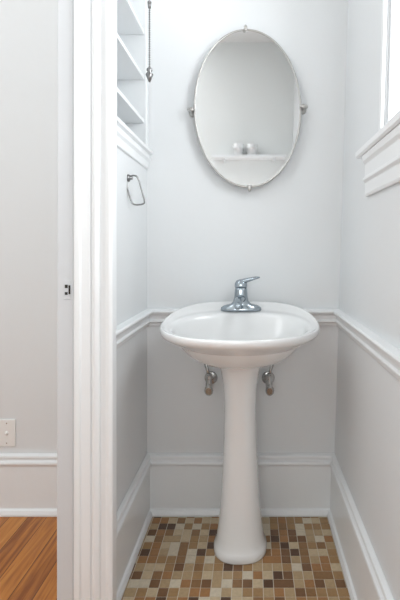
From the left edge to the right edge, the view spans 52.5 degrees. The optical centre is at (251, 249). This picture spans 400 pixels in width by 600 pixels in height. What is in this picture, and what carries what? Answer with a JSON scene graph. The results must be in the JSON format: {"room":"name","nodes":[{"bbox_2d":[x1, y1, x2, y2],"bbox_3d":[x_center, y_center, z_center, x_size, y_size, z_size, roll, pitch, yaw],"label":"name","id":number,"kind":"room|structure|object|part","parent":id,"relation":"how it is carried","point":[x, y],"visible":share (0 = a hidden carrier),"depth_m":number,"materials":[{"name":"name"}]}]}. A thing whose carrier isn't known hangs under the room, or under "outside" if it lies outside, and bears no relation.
{"room":"bathroom","nodes":[
{"label":"bathroom","id":0,"kind":"room"},
{"bbox_2d":[0,517,56,599],"bbox_3d":[-1.123,1.140,0.500,2.954,0.050,2.400,0,0,0],"label":"floor","id":1,"kind":"structure","parent":0,"point":[28,545],"depth_m":1.45,"materials":[{"name":"brown wood"}]},
{"bbox_2d":[117,0,146,510],"bbox_3d":[-0.515,-0.485,1.450,0.139,3.200,0.500,0,0,0],"label":"wall","id":2,"kind":"structure","parent":0,"point":[131,219],"depth_m":1.51,"materials":[{"name":"white paint"}]},
{"bbox_2d":[57,0,73,599],"bbox_3d":[-0.551,-0.010,1.190,0.050,2.250,0.020,0,0,0],"label":"door jamb","id":3,"kind":"object","parent":2,"relation":"attached to","point":[65,8],"visible":0.75,"depth_m":1.18,"materials":[{"name":"white paint"}]},
{"bbox_2d":[63,281,70,299],"bbox_3d":[-0.545,0.118,1.180,0.022,0.056,0.002,0,0,0],"label":"strike plate","id":4,"kind":"object","parent":3,"relation":"attached to","point":[65,297],"visible":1,"depth_m":1.18,"materials":[{"name":"silver metal"}]},
{"bbox_2d":[65,285,69,294],"bbox_3d":[-0.543,0.117,1.178,0.016,0.030,0.002,0,0,0],"label":"strike holes","id":5,"kind":"object","parent":4,"relation":"attached to","point":[66,286],"depth_m":1.18,"materials":[{"name":"metal"}]},
{"bbox_2d":[74,0,116,599],"bbox_3d":[-0.466,-0.010,1.212,0.116,2.250,0.085,0,0,0],"label":"door frame","id":6,"kind":"structure","parent":2,"relation":"attached to","point":[94,20],"depth_m":1.18,"materials":[{"name":"white wood"}]},
{"bbox_2d":[116,453,151,599],"bbox_3d":[-0.431,0.989,1.455,0.030,0.252,0.490,0,0,0],"label":"baseboard","id":7,"kind":"structure","parent":2,"relation":"attached to","point":[134,514],"depth_m":1.44,"materials":[{"name":"white wood"}]},
{"bbox_2d":[116,0,152,169],"bbox_3d":[-0.493,-0.812,1.466,0.145,0.946,0.461,0,0,0],"label":"shelf niche","id":8,"kind":"object","parent":2,"relation":"attached to","point":[128,23],"visible":0.44,"depth_m":1.54,"materials":[{"name":"white wood"}]},
{"bbox_3d":[-0.433,-0.380,1.466,0.026,0.080,0.461,0,0,0],"label":"sill","id":9,"kind":"part","parent":8,"relation":"part of","materials":[{"name":"white wood"}]},
{"bbox_3d":[-0.442,-0.853,1.467,0.008,0.865,0.454,0,0,0],"label":"frame","id":10,"kind":"part","parent":8,"relation":"part of","materials":[{"name":"white wood"}]},
{"bbox_2d":[116,309,152,347],"bbox_3d":[-0.430,0.285,1.455,0.032,0.071,0.490,0,0,0],"label":"trim","id":11,"kind":"structure","parent":2,"relation":"attached to","point":[129,328],"depth_m":1.43,"materials":[{"name":"white wood"}]},
{"bbox_2d":[127,174,144,205],"bbox_3d":[-0.419,-0.217,1.441,0.064,0.113,0.030,0,0,0],"label":"towel ring","id":12,"kind":"object","parent":2,"relation":"attached to","point":[129,177],"visible":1,"depth_m":1.44,"materials":[{"name":"silver metal"}]},
{"bbox_2d":[146,0,152,81],"bbox_3d":[-0.343,-1.324,1.399,0.124,1.522,0.145,0,0,0],"label":"pull chain","id":13,"kind":"object","parent":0,"point":[149,75],"depth_m":1.34,"materials":[{"name":"silver metal"}]},
{"bbox_2d":[0,0,347,452],"bbox_3d":[-1.050,-0.485,1.750,3.300,3.200,0.100,0,0,0],"label":"wall","id":14,"kind":"structure","parent":0,"point":[206,233],"depth_m":1.70,"materials":[{"name":"white paint"}]},
{"bbox_2d":[0,419,15,445],"bbox_3d":[-1.039,0.776,1.694,0.072,0.115,0.012,0,0,0],"label":"wall outlet","id":15,"kind":"object","parent":14,"relation":"attached to","point":[7,426],"visible":1,"depth_m":1.69,"materials":[{"name":"white plastic"}]},
{"bbox_2d":[0,453,56,516],"bbox_3d":[-1.593,0.989,1.685,2.015,0.252,0.030,0,0,0],"label":"baseboard","id":16,"kind":"structure","parent":14,"relation":"attached to","point":[28,481],"depth_m":1.68,"materials":[{"name":"white"}]},
{"bbox_2d":[204,364,216,395],"bbox_3d":[-0.174,0.472,1.640,0.055,0.223,0.118,0,0,0],"label":"supply valve","id":17,"kind":"object","parent":14,"relation":"attached to","point":[210,377],"visible":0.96,"depth_m":1.61,"materials":[{"name":"silver metal"}]},
{"bbox_3d":[-0.176,0.560,1.599,0.032,0.048,0.041,0,0,-27],"label":"handle","id":18,"kind":"part","parent":17,"relation":"part of","materials":[{"name":"silver metal"}]},
{"bbox_2d":[148,453,333,516],"bbox_3d":[-0.045,0.989,1.685,0.802,0.252,0.030,0,0,0],"label":"baseboard","id":19,"kind":"structure","parent":14,"relation":"attached to","point":[181,484],"depth_m":1.68,"materials":[{"name":"white wood"}]},
{"bbox_2d":[148,309,336,325],"bbox_3d":[-0.036,0.285,1.684,0.820,0.071,0.032,0,0,0],"label":"trim","id":20,"kind":"structure","parent":14,"relation":"attached to","point":[325,317],"depth_m":1.68,"materials":[{"name":"white wood"}]},
{"bbox_2d":[187,24,307,191],"bbox_3d":[-0.019,-0.587,1.673,0.500,0.691,0.054,0,0,0],"label":"oval mirror","id":21,"kind":"object","parent":14,"relation":"attached to","point":[247,109],"visible":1,"depth_m":1.66,"materials":[{"name":"clear glass"}]},
{"bbox_2d":[262,365,274,395],"bbox_3d":[0.069,0.472,1.640,0.055,0.223,0.118,0,0,0],"label":"supply valve","id":22,"kind":"object","parent":14,"relation":"attached to","point":[268,377],"visible":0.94,"depth_m":1.61,"materials":[{"name":"silver metal"}]},
{"bbox_3d":[0.067,0.560,1.599,0.032,0.048,0.041,0,0,-27],"label":"handle","id":23,"kind":"part","parent":22,"relation":"part of","materials":[{"name":"silver metal"}]},
{"bbox_2d":[121,517,350,599],"bbox_3d":[-0.041,1.140,1.440,0.809,0.050,0.520,0,0,0],"label":"floor tile","id":24,"kind":"structure","parent":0,"point":[176,559],"depth_m":1.41,"materials":[{"name":"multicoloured tile"}]},
{"bbox_2d":[159,301,319,564],"bbox_3d":[-0.043,0.665,1.440,0.576,0.900,0.522,0,0,0],"label":"pedestal sink","id":25,"kind":"object","parent":24,"relation":"on","point":[239,344],"visible":0.98,"depth_m":1.44,"materials":[{"name":"white ceramic"}]},
{"bbox_2d":[159,301,319,368],"bbox_3d":[-0.043,0.315,1.439,0.569,0.201,0.514,0,0,0],"label":"basin","id":26,"kind":"object","parent":25,"relation":"in","point":[211,336],"depth_m":1.51,"materials":[{"name":"white ceramic"}]},
{"bbox_2d":[221,276,260,311],"bbox_3d":[-0.032,0.176,1.603,0.149,0.140,0.154,0,0,-30],"label":"faucet","id":27,"kind":"object","parent":25,"relation":"on","point":[240,303],"visible":1,"depth_m":1.60,"materials":[{"name":"silver metal"}]},
{"bbox_3d":[-0.046,0.203,1.566,0.045,0.048,0.125,0,0,0],"label":"spout","id":28,"kind":"part","parent":27,"relation":"part of","materials":[{"name":"silver metal"}]},
{"bbox_3d":[-0.019,0.129,1.625,0.103,0.045,0.047,0,0,0],"label":"lever","id":29,"kind":"part","parent":27,"relation":"part of","materials":[{"name":"silver metal"}]},
{"bbox_2d":[335,0,399,599],"bbox_3d":[0.461,-0.485,0.500,0.234,3.200,2.400,0,0,0],"label":"wall","id":30,"kind":"structure","parent":0,"point":[367,427],"depth_m":1.28,"materials":[{"name":"white paint"}]},
{"bbox_2d":[327,453,393,599],"bbox_3d":[0.333,0.989,0.500,0.037,0.252,2.400,0,0,0],"label":"baseboard","id":31,"kind":"structure","parent":30,"relation":"attached to","point":[365,579],"depth_m":1.31,"materials":[{"name":"white wood"}]},
{"bbox_2d":[333,309,399,380],"bbox_3d":[0.353,0.285,0.500,0.032,0.071,2.400,0,0,0],"label":"trim","id":32,"kind":"structure","parent":30,"relation":"attached to","point":[382,351],"depth_m":1.17,"materials":[{"name":"white wood"}]},
{"bbox_2d":[355,111,399,158],"bbox_3d":[0.394,-0.323,0.838,0.084,0.028,1.055,0,0,0],"label":"stool","id":33,"kind":"object","parent":30,"relation":"attached to","point":[394,122],"visible":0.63,"depth_m":1.11,"materials":[{"name":"white wood"}]},
{"bbox_2d":[362,124,399,196],"bbox_3d":[0.373,-0.241,0.833,0.026,0.133,0.965,0,0,0],"label":"apron","id":34,"kind":"object","parent":30,"relation":"attached to","point":[382,161],"visible":1,"depth_m":1.12,"materials":[{"name":"white wood"}]},
{"bbox_2d":[378,0,387,130],"bbox_3d":[0.395,-0.836,0.769,0.041,0.998,0.839,0,0,0],"label":"window frame","id":35,"kind":"structure","parent":30,"relation":"attached to","point":[384,2],"depth_m":1.17,"materials":[{"name":"white wood"}]},
{"bbox_2d":[387,0,399,122],"bbox_3d":[0.419,-0.786,0.807,0.057,0.898,0.715,0,0,0],"label":"window","id":36,"kind":"structure","parent":30,"relation":"in","point":[394,30],"depth_m":1.15,"materials":[{"name":"white paint"}]}
]}

